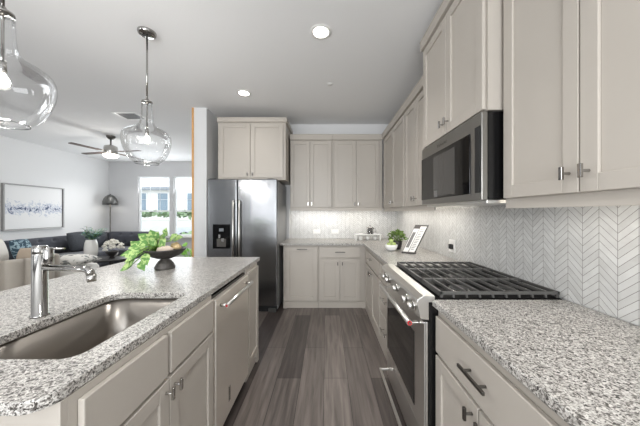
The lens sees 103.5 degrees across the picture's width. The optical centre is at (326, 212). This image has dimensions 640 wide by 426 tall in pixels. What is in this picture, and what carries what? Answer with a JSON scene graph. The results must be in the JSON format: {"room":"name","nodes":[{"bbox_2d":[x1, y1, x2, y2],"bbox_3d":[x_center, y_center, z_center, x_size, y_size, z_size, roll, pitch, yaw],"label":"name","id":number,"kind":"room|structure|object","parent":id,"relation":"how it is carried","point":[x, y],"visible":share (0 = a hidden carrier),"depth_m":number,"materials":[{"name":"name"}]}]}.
{"room":"kitchen","nodes":[
{"label":"kitchen","id":0,"kind":"room"},
{"bbox_2d":[0,136,108,240],"bbox_3d":[-6.240,-0.065,2.225,0.120,2.800,9.850,0,0,0],"label":"wall","id":1,"kind":"structure","parent":0,"point":[84,180],"depth_m":5.94,"materials":[{"name":"white paint"}]},
{"bbox_2d":[1,183,63,230],"bbox_3d":[-6.152,-0.115,5.335,0.053,0.920,1.110,0,0,0],"label":"framed painting","id":2,"kind":"object","parent":1,"relation":"attached to","point":[22,206],"visible":1,"depth_m":5.24,"materials":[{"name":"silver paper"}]},
{"bbox_2d":[109,161,191,255],"bbox_3d":[-4.010,-0.065,7.225,4.580,2.800,0.150,0,0,0],"label":"wall","id":3,"kind":"structure","parent":0,"point":[124,176],"depth_m":7.15,"materials":[{"name":"grey paint"}]},
{"bbox_2d":[139,177,169,237],"bbox_3d":[-4.900,-0.173,7.160,0.980,1.736,0.180,0,0,0],"label":"window","id":4,"kind":"structure","parent":3,"relation":"in","point":[140,178],"depth_m":7.19,"materials":[{"name":"plastic"}]},
{"bbox_2d":[170,177,191,237],"bbox_3d":[-3.890,-0.173,7.160,0.980,1.736,0.180,0,0,0],"label":"window","id":5,"kind":"structure","parent":3,"relation":"in","point":[175,178],"depth_m":7.19,"materials":[{"name":"plastic"}]},
{"bbox_2d":[194,108,217,256],"bbox_3d":[-1.758,-0.065,3.905,0.175,2.800,0.790,0,0,0],"label":"wall","id":6,"kind":"structure","parent":0,"point":[205,121],"depth_m":3.51,"materials":[{"name":"white paint"}]},
{"bbox_2d":[192,108,193,256],"bbox_3d":[-1.859,-0.065,3.530,0.026,2.800,0.060,0,0,0],"label":"trim","id":7,"kind":"structure","parent":6,"relation":"attached to","point":[192,108],"depth_m":3.50,"materials":[{"name":"orange wood"}]},
{"bbox_2d":[0,0,442,160],"bbox_3d":[-2.500,-1.525,2.300,7.800,0.120,10.200,0,0,0],"label":"ceiling","id":8,"kind":"structure","parent":0,"point":[202,52],"depth_m":2.49,"materials":[{"name":"white paint"}]},
{"bbox_2d":[0,0,57,129],"bbox_3d":[-1.453,-0.931,1.130,0.340,1.066,0.340,0,0,0],"label":"pendant light","id":9,"kind":"object","parent":8,"relation":"hanging from","point":[48,103],"visible":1,"depth_m":1.22,"materials":[{"name":"clear glass"}]},
{"bbox_2d":[0,5,15,73],"bbox_3d":[-1.453,-0.776,1.130,0.078,0.302,0.078,0,0,0],"label":"socket","id":10,"kind":"object","parent":9,"relation":"attached to","point":[6,14],"depth_m":1.13,"materials":[{"name":"silver metal"}]},
{"bbox_2d":[68,135,143,159],"bbox_3d":[-4.100,-1.255,4.790,0.976,0.420,0.976,0,0,-34],"label":"ceiling fan","id":11,"kind":"object","parent":8,"relation":"hanging from","point":[109,151],"visible":0.99,"depth_m":4.72,"materials":[{"name":"silver metal"}]},
{"bbox_2d":[112,112,148,119],"bbox_3d":[-2.950,-1.461,3.800,0.340,0.008,0.280,0,0,0],"label":"ceiling vent","id":12,"kind":"object","parent":8,"relation":"in","point":[126,115],"visible":0.93,"depth_m":3.77,"materials":[{"name":"white plastic"}]},
{"bbox_2d":[120,26,171,165],"bbox_3d":[-1.453,-0.931,2.040,0.340,1.066,0.340,0,0,0],"label":"pendant light","id":13,"kind":"object","parent":8,"relation":"hanging from","point":[147,33],"visible":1,"depth_m":2.04,"materials":[{"name":"clear glass"}]},
{"bbox_2d":[141,98,152,135],"bbox_3d":[-1.453,-0.776,2.040,0.078,0.302,0.078,0,0,0],"label":"socket","id":14,"kind":"object","parent":13,"relation":"attached to","point":[146,101],"depth_m":2.03,"materials":[{"name":"silver metal"}]},
{"bbox_2d":[236,90,250,96],"bbox_3d":[-1.010,-1.462,3.080,0.176,0.006,0.176,0,0,0],"label":"recessed light","id":15,"kind":"object","parent":8,"relation":"in","point":[244,93],"visible":1,"depth_m":3.08,"materials":[{"name":"white plastic"}]},
{"bbox_2d":[239,91,248,95],"bbox_3d":[-1.010,-1.462,3.080,0.124,0.001,0.124,0,0,0],"label":"diffuser","id":16,"kind":"object","parent":15,"relation":"attached to","point":[244,93],"depth_m":3.08,"materials":[{"name":"white plastic"}]},
{"bbox_2d":[310,24,331,39],"bbox_3d":[-0.045,-1.462,2.040,0.176,0.006,0.176,0,0,0],"label":"recessed light","id":17,"kind":"object","parent":8,"relation":"in","point":[319,31],"visible":1,"depth_m":2.03,"materials":[{"name":"white plastic"}]},
{"bbox_2d":[313,27,328,37],"bbox_3d":[-0.045,-1.462,2.040,0.124,0.001,0.124,0,0,0],"label":"diffuser","id":18,"kind":"object","parent":17,"relation":"attached to","point":[320,32],"depth_m":2.04,"materials":[{"name":"white plastic"}]},
{"bbox_2d":[99,263,406,425],"bbox_3d":[-2.500,1.385,2.300,7.800,0.100,10.200,0,0,0],"label":"floor","id":19,"kind":"structure","parent":0,"point":[314,366],"depth_m":2.08,"materials":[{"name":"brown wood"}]},
{"bbox_2d":[0,253,59,290],"bbox_3d":[-4.399,0.973,3.487,0.882,0.725,0.775,0,0,0],"label":"armchair","id":20,"kind":"object","parent":19,"relation":"on","point":[14,273],"visible":0.28,"depth_m":3.30,"materials":[{"name":"beige fabric"}]},
{"bbox_2d":[60,262,98,276],"bbox_3d":[-4.300,1.114,4.250,0.691,0.438,0.691,0,0,0],"label":"ottoman","id":21,"kind":"object","parent":19,"relation":"on","point":[92,265],"visible":0.09,"depth_m":4.27,"materials":[{"name":"white fabric"}]},
{"bbox_2d":[60,254,98,265],"bbox_3d":[-4.260,0.785,4.220,0.620,0.194,0.459,0,0,-12],"label":"throw pillow","id":22,"kind":"object","parent":21,"relation":"on","point":[68,259],"visible":0.7,"depth_m":4.10,"materials":[{"name":"white fabric"}]},
{"bbox_2d":[4,231,157,266],"bbox_3d":[-5.390,0.919,5.685,1.460,0.828,2.670,0,0,0],"label":"sectional sofa","id":23,"kind":"object","parent":19,"relation":"on","point":[125,237],"visible":0.34,"depth_m":6.09,"materials":[{"name":"grey fabric"}]},
{"bbox_2d":[0,238,8,260],"bbox_3d":[-5.620,0.645,4.260,0.188,0.426,0.440,0,0,-17],"label":"throw pillow","id":24,"kind":"object","parent":23,"relation":"on","point":[4,255],"visible":0.86,"depth_m":4.36,"materials":[{"name":"white fabric"}]},
{"bbox_2d":[9,239,31,258],"bbox_3d":[-5.660,0.670,4.680,0.189,0.365,0.358,0,0,0],"label":"throw pillow","id":25,"kind":"object","parent":23,"relation":"on","point":[14,245],"visible":0.56,"depth_m":4.58,"materials":[{"name":"blue fabric"}]},
{"bbox_2d":[16,248,30,258],"bbox_3d":[-5.280,0.755,4.550,0.560,0.248,0.160,0,0,-6],"label":"throw pillow","id":26,"kind":"object","parent":23,"relation":"on","point":[23,253],"visible":0.27,"depth_m":4.48,"materials":[{"name":"beige fabric"}]},
{"bbox_2d":[66,232,88,251],"bbox_3d":[-5.720,0.660,5.860,0.191,0.446,0.520,0,0,8],"label":"throw pillow","id":27,"kind":"object","parent":23,"relation":"on","point":[75,240],"visible":0.75,"depth_m":5.72,"materials":[{"name":"grey fabric"}]},
{"bbox_2d":[58,250,110,255],"bbox_3d":[-5.540,0.959,5.655,0.720,0.148,0.850,0,0,0],"label":"seat cushion","id":28,"kind":"object","parent":23,"relation":"on","point":[100,253],"depth_m":5.70,"materials":[{"name":"grey fabric"}]},
{"bbox_2d":[98,246,128,249],"bbox_3d":[-5.590,0.959,6.435,0.620,0.148,0.690,0,0,0],"label":"seat cushion","id":29,"kind":"object","parent":23,"relation":"on","point":[99,247],"depth_m":6.32,"materials":[{"name":"grey fabric"}]},
{"bbox_2d":[111,246,150,254],"bbox_3d":[-4.965,0.959,6.435,0.610,0.148,0.690,0,0,0],"label":"seat cushion","id":30,"kind":"object","parent":23,"relation":"on","point":[121,251],"depth_m":6.12,"materials":[{"name":"grey fabric"}]},
{"bbox_2d":[0,295,212,425],"bbox_3d":[-0.925,0.892,0.994,0.689,0.883,0.788,0,0,0],"label":"base cabinet","id":31,"kind":"object","parent":19,"relation":"on","point":[167,379],"visible":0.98,"depth_m":0.91,"materials":[{"name":"beige paint"}]},
{"bbox_2d":[0,257,259,415],"bbox_3d":[-1.192,0.435,1.486,1.116,0.030,1.857,0,0,0],"label":"countertop","id":32,"kind":"structure","parent":31,"relation":"on","point":[27,386],"depth_m":1.10,"materials":[{"name":"stone"}]},
{"bbox_2d":[28,245,96,318],"bbox_3d":[-1.073,0.277,1.030,0.258,0.286,0.060,0,0,0],"label":"kitchen faucet","id":33,"kind":"object","parent":32,"relation":"on","point":[41,255],"visible":1,"depth_m":1.02,"materials":[{"name":"silver metal"}]},
{"bbox_2d":[0,298,178,358],"bbox_3d":[-0.918,0.562,1.025,0.424,0.222,0.644,0,0,0],"label":"sink","id":34,"kind":"object","parent":32,"relation":"in","point":[75,335],"visible":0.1,"depth_m":1.15,"materials":[{"name":"silver metal"}]},
{"bbox_2d":[143,246,186,269],"bbox_3d":[-1.222,0.344,1.907,0.286,0.150,0.286,0,0,0],"label":"pedestal bowl","id":35,"kind":"object","parent":32,"relation":"on","point":[165,263],"visible":0.9,"depth_m":1.85,"materials":[{"name":"grey stone"}]},
{"bbox_2d":[120,228,182,270],"bbox_3d":[-1.295,0.258,1.864,0.408,0.291,0.285,0,0,0],"label":"pothos plant","id":36,"kind":"object","parent":35,"relation":"in","point":[151,238],"visible":0.87,"depth_m":1.80,"materials":[{"name":"green plant"}]},
{"bbox_2d":[156,246,173,250],"bbox_3d":[-1.202,0.273,1.877,0.124,0.058,0.088,0,0,0],"label":"rock","id":37,"kind":"object","parent":35,"relation":"in","point":[166,248],"visible":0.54,"depth_m":1.85,"materials":[{"name":"beige stone"}]},
{"bbox_2d":[172,244,181,249],"bbox_3d":[-1.129,0.257,1.904,0.059,0.046,0.060,0,0,-21],"label":"rock","id":38,"kind":"object","parent":35,"relation":"in","point":[177,246],"visible":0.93,"depth_m":1.89,"materials":[{"name":"beige stone"}]},
{"bbox_2d":[102,194,117,231],"bbox_3d":[-5.920,0.404,6.900,0.340,1.858,0.340,0,0,0],"label":"floor lamp","id":39,"kind":"object","parent":19,"relation":"on","point":[110,199],"visible":0.84,"depth_m":6.81,"materials":[{"name":"silver metal"}]},
{"bbox_2d":[93,256,126,264],"bbox_3d":[-4.570,1.124,5.080,1.051,0.418,0.639,0,0,0],"label":"coffee table","id":40,"kind":"object","parent":19,"relation":"on","point":[104,258],"visible":0.27,"depth_m":4.97,"materials":[{"name":"black wood"}]},
{"bbox_2d":[84,239,97,255],"bbox_3d":[-4.820,0.730,5.160,0.224,0.369,0.224,0,0,0],"label":"vase","id":41,"kind":"object","parent":40,"relation":"on","point":[90,246],"visible":0.78,"depth_m":5.09,"materials":[{"name":"white ceramic"}]},
{"bbox_2d":[81,226,105,239],"bbox_3d":[-4.767,0.422,5.165,0.435,0.309,0.367,0,0,0],"label":"eucalyptus stems","id":42,"kind":"object","parent":41,"relation":"in","point":[93,234],"visible":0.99,"depth_m":5.14,"materials":[{"name":"green plant"}]},
{"bbox_2d":[105,250,118,257],"bbox_3d":[-4.360,0.844,5.120,0.220,0.138,0.220,0,0,0],"label":"bowl","id":43,"kind":"object","parent":40,"relation":"on","point":[112,253],"visible":1,"depth_m":5.09,"materials":[{"name":"ceramic"}]},
{"bbox_2d":[101,239,124,255],"bbox_3d":[-4.556,0.732,5.355,0.359,0.363,0.348,0,0,25],"label":"dried flowers","id":44,"kind":"object","parent":43,"relation":"in","point":[113,242],"visible":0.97,"depth_m":5.30,"materials":[{"name":"white plant"}]},
{"bbox_2d":[180,242,191,256],"bbox_3d":[-3.353,1.027,5.958,0.596,0.612,0.735,0,0,0],"label":"potted plant","id":45,"kind":"object","parent":19,"relation":"on","point":[184,253],"visible":0.32,"depth_m":6.04,"materials":[{"name":"green plant"}]},
{"bbox_2d":[211,273,253,425],"bbox_3d":[-0.899,0.898,1.687,0.682,0.871,0.583,0,0,0],"label":"dishwasher","id":46,"kind":"object","parent":19,"relation":"on","point":[230,302],"visible":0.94,"depth_m":1.59,"materials":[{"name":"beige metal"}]},
{"bbox_2d":[207,179,285,311],"bbox_3d":[-1.127,0.435,3.727,0.933,1.795,0.846,0,0,0],"label":"refrigerator","id":47,"kind":"object","parent":19,"relation":"on","point":[246,217],"visible":0.62,"depth_m":3.36,"materials":[{"name":"silver metal"}]},
{"bbox_2d":[242,263,258,381],"bbox_3d":[-0.943,0.892,2.143,0.655,0.883,0.315,0,0,0],"label":"base cabinet","id":48,"kind":"object","parent":19,"relation":"on","point":[252,272],"visible":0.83,"depth_m":2.12,"materials":[{"name":"beige paint"}]},
{"bbox_2d":[283,245,318,307],"bbox_3d":[-0.358,0.893,3.813,0.493,0.882,0.653,0,0,0],"label":"base cabinet","id":49,"kind":"object","parent":19,"relation":"on","point":[300,262],"visible":0.99,"depth_m":3.53,"materials":[{"name":"beige paint"}]},
{"bbox_2d":[319,245,364,307],"bbox_3d":[0.220,0.893,3.813,0.660,0.882,0.653,0,0,0],"label":"base cabinet","id":50,"kind":"object","parent":19,"relation":"on","point":[341,267],"visible":0.95,"depth_m":3.53,"materials":[{"name":"beige paint"}]},
{"bbox_2d":[365,247,380,345],"bbox_3d":[0.816,0.893,3.006,0.653,0.882,1.027,0,0,0],"label":"base cabinet","id":51,"kind":"object","parent":19,"relation":"on","point":[372,263],"visible":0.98,"depth_m":2.85,"materials":[{"name":"beige paint"}]},
{"bbox_2d":[280,238,464,264],"bbox_3d":[0.258,0.435,3.089,1.805,0.030,2.142,0,0,0],"label":"countertop","id":52,"kind":"structure","parent":51,"relation":"on","point":[377,247],"depth_m":2.90,"materials":[{"name":"stone"}]},
{"bbox_2d":[353,233,381,239],"bbox_3d":[0.635,0.372,3.945,0.410,0.094,0.230,0,0,0],"label":"serving riser","id":53,"kind":"object","parent":52,"relation":"on","point":[355,234],"visible":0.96,"depth_m":3.84,"materials":[{"name":"white wood"}]},
{"bbox_2d":[366,225,375,233],"bbox_3d":[0.691,0.256,3.947,0.136,0.136,0.109,0,0,-33],"label":"press","id":54,"kind":"object","parent":53,"relation":"on","point":[369,229],"visible":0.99,"depth_m":3.90,"materials":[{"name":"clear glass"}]},
{"bbox_2d":[385,244,397,250],"bbox_3d":[0.718,0.385,2.800,0.140,0.070,0.140,0,0,0],"label":"fruit bowl","id":55,"kind":"object","parent":52,"relation":"on","point":[388,247],"visible":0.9,"depth_m":2.75,"materials":[{"name":"white ceramic"}]},
{"bbox_2d":[387,229,408,249],"bbox_3d":[0.824,0.300,2.931,0.233,0.239,0.235,0,0,0],"label":"potted herb","id":56,"kind":"object","parent":52,"relation":"on","point":[397,232],"visible":0.98,"depth_m":2.89,"materials":[{"name":"plant"}]},
{"bbox_2d":[393,240,401,249],"bbox_3d":[0.825,0.372,2.930,0.110,0.094,0.110,0,0,0],"label":"pot","id":57,"kind":"object","parent":56,"relation":"on","point":[399,243],"depth_m":2.89,"materials":[{"name":"ceramic"}]},
{"bbox_2d":[401,225,428,253],"bbox_3d":[0.926,0.272,2.631,0.242,0.293,0.149,0,0,33],"label":"book stand","id":58,"kind":"object","parent":52,"relation":"on","point":[416,226],"visible":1,"depth_m":2.63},
{"bbox_2d":[403,226,425,251],"bbox_3d":[0.923,0.273,2.637,0.230,0.264,0.087,0,0,-12],"label":"cookbook","id":59,"kind":"object","parent":58,"relation":"on","point":[421,231],"visible":1,"depth_m":2.63,"materials":[{"name":"white paper"}]},
{"bbox_2d":[406,232,415,247],"bbox_3d":[0.887,0.282,2.652,0.110,0.158,0.023,0,0,-12],"label":"picture","id":60,"kind":"object","parent":59,"relation":"attached to","point":[412,237],"depth_m":2.64,"materials":[{"name":"grey paper"}]},
{"bbox_2d":[411,229,423,249],"bbox_3d":[0.945,0.276,2.617,0.141,0.206,0.030,0,0,-12],"label":"print","id":61,"kind":"object","parent":59,"relation":"attached to","point":[420,233],"depth_m":2.62,"materials":[{"name":"grey paper"}]},
{"bbox_2d":[380,261,386,359],"bbox_3d":[0.816,0.893,2.256,0.653,0.882,0.468,0,0,0],"label":"base cabinet","id":62,"kind":"object","parent":19,"relation":"on","point":[383,298],"visible":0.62,"depth_m":2.31,"materials":[{"name":"beige paint"}]},
{"bbox_2d":[379,262,561,425],"bbox_3d":[0.780,0.859,1.621,0.740,0.949,0.783,0,0,0],"label":"gas range","id":63,"kind":"object","parent":19,"relation":"on","point":[410,292],"visible":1,"depth_m":1.42,"materials":[{"name":"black metal"}]},
{"bbox_2d":[395,265,561,299],"bbox_3d":[0.840,0.426,1.621,0.620,0.016,0.783,0,0,0],"label":"cooktop","id":64,"kind":"object","parent":63,"relation":"in","point":[435,295],"depth_m":1.38,"materials":[{"name":"black metal"}]},
{"bbox_2d":[436,311,569,425],"bbox_3d":[0.816,0.893,0.866,0.653,0.882,0.712,0,0,0],"label":"base cabinet","id":65,"kind":"object","parent":19,"relation":"on","point":[473,389],"visible":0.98,"depth_m":0.89,"materials":[{"name":"beige paint"}]},
{"bbox_3d":[0.815,0.893,0.104,0.653,0.882,0.808,0,0,0],"label":"base cabinet","id":66,"kind":"object","parent":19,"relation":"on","visible":0},
{"bbox_2d":[432,300,639,425],"bbox_3d":[0.837,0.435,0.462,0.647,0.030,1.524,0,0,0],"label":"countertop","id":67,"kind":"structure","parent":66,"relation":"on","point":[583,363],"depth_m":0.76,"materials":[{"name":"stone"}]},
{"bbox_2d":[284,124,387,238],"bbox_3d":[-0.252,-0.065,4.234,2.839,2.800,0.132,0,0,0],"label":"wall","id":68,"kind":"structure","parent":0,"point":[296,128],"depth_m":4.17,"materials":[{"name":"white paint"}]},
{"bbox_2d":[217,117,292,184],"bbox_3d":[-1.042,-0.901,3.830,0.975,0.872,0.668,0,0,0],"label":"upper cabinet","id":69,"kind":"object","parent":68,"relation":"attached to","point":[248,147],"visible":0.98,"depth_m":3.54,"materials":[{"name":"beige paint"}]},
{"bbox_2d":[289,209,289,238],"bbox_3d":[-0.606,0.177,4.144,0.012,0.484,0.048,0,0,0],"label":"trim","id":70,"kind":"structure","parent":68,"relation":"attached to","point":[289,209],"depth_m":4.12,"materials":[{"name":"white paint"}]},
{"bbox_2d":[290,134,332,210],"bbox_3d":[-0.229,-0.616,3.982,0.648,1.158,0.371,0,0,0],"label":"upper cabinet","id":71,"kind":"object","parent":68,"relation":"attached to","point":[311,155],"visible":1,"depth_m":3.84,"materials":[{"name":"beige paint"}]},
{"bbox_2d":[313,229,319,233],"bbox_3d":[-0.160,0.305,4.156,0.120,0.070,0.007,0,0,0],"label":"wall outlet","id":72,"kind":"object","parent":68,"relation":"attached to","point":[315,231],"visible":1,"depth_m":4.16,"materials":[{"name":"white plastic"}]},
{"bbox_2d":[331,229,338,233],"bbox_3d":[0.140,0.305,4.156,0.120,0.070,0.007,0,0,0],"label":"wall outlet","id":73,"kind":"object","parent":68,"relation":"attached to","point":[333,231],"visible":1,"depth_m":4.16,"materials":[{"name":"white plastic"}]},
{"bbox_2d":[290,207,396,237],"bbox_3d":[0.284,0.157,4.164,1.768,0.524,0.008,0,0,0],"label":"backsplash","id":74,"kind":"structure","parent":68,"relation":"attached to","point":[302,223],"depth_m":4.16,"materials":[{"name":"tile"}]},
{"bbox_2d":[333,134,382,210],"bbox_3d":[0.473,-0.616,3.982,0.753,1.158,0.371,0,0,0],"label":"upper cabinet","id":75,"kind":"object","parent":68,"relation":"attached to","point":[357,158],"visible":0.98,"depth_m":3.84,"materials":[{"name":"beige paint"}]},
{"bbox_2d":[402,240,639,326],"bbox_3d":[1.234,-0.065,0.800,0.132,2.800,7.000,0,0,0],"label":"wall","id":76,"kind":"structure","parent":0,"point":[402,240],"depth_m":1.13,"materials":[{"name":"white tile"}]},
{"bbox_2d":[382,104,405,211],"bbox_3d":[0.991,-0.609,3.279,0.350,1.173,1.038,0,0,0],"label":"upper cabinet","id":77,"kind":"object","parent":76,"relation":"attached to","point":[393,136],"visible":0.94,"depth_m":3.14,"materials":[{"name":"beige paint"}]},
{"bbox_2d":[403,76,435,210],"bbox_3d":[0.991,-0.609,2.401,0.350,1.173,0.713,0,0,0],"label":"upper cabinet","id":78,"kind":"object","parent":76,"relation":"attached to","point":[413,105],"visible":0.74,"depth_m":2.43,"materials":[{"name":"beige paint"}]},
{"bbox_2d":[448,239,454,252],"bbox_3d":[1.142,0.302,2.320,0.035,0.115,0.110,0,0,0],"label":"wall outlet","id":79,"kind":"object","parent":76,"relation":"attached to","point":[451,245],"visible":1,"depth_m":2.29,"materials":[{"name":"white plastic"}]},
{"bbox_2d":[420,0,502,148],"bbox_3d":[0.953,-0.946,1.635,0.425,0.878,0.839,0,0,0],"label":"upper cabinet","id":80,"kind":"object","parent":76,"relation":"attached to","point":[461,47],"visible":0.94,"depth_m":1.47,"materials":[{"name":"beige paint"}]},
{"bbox_2d":[422,111,506,206],"bbox_3d":[0.960,-0.276,1.639,0.396,0.455,0.783,0,0,0],"label":"microwave","id":81,"kind":"object","parent":80,"relation":"attached to","point":[464,167],"visible":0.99,"depth_m":1.37,"materials":[{"name":"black metal"}]},
{"bbox_2d":[397,205,639,325],"bbox_3d":[1.164,0.157,2.180,0.008,0.524,3.960,0,0,0],"label":"backsplash","id":82,"kind":"structure","parent":76,"relation":"attached to","point":[590,255],"depth_m":1.27,"materials":[{"name":"tile"}]},
{"bbox_2d":[503,0,639,207],"bbox_3d":[0.991,-0.609,0.856,0.350,1.173,0.732,0,0,0],"label":"upper cabinet","id":83,"kind":"object","parent":76,"relation":"attached to","point":[571,68],"visible":1,"depth_m":0.88,"materials":[{"name":"beige paint"}]},
{"label":"outside","id":84,"kind":"structure","parent":0,"visible":0},
{"bbox_3d":[-5.000,1.835,33.700,70.000,0.200,52.600,0,0,0],"label":"ground","id":85,"kind":"structure","parent":84,"visible":0},
{"bbox_2d":[142,178,191,219],"bbox_3d":[-16.000,-3.465,28.700,36.000,10.400,10.600,0,0,0],"label":"apartment building","id":86,"kind":"structure","parent":85,"relation":"on","point":[159,186],"depth_m":24.00,"materials":[{"name":"paint"}]},
{"bbox_2d":[142,220,191,233],"bbox_3d":[-13.550,1.140,19.500,9.900,1.190,0.800,0,0,0],"label":"planter","id":87,"kind":"object","parent":85,"relation":"on","point":[147,225],"visible":0.06,"depth_m":19.10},
{"bbox_2d":[142,212,191,219],"bbox_3d":[-13.183,0.133,19.490,9.334,0.828,1.385,0,0,0],"label":"clipped hedge","id":88,"kind":"object","parent":87,"relation":"on","point":[144,214],"visible":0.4,"depth_m":19.22,"materials":[{"name":"green plant"}]},
{"bbox_2d":[177,225,191,233],"bbox_3d":[-6.527,0.970,15.010,4.745,1.509,1.780,0,0,0],"label":"parked car","id":89,"kind":"object","parent":85,"relation":"on","point":[180,229],"visible":0.13,"depth_m":14.20,"materials":[{"name":"silver metal"}]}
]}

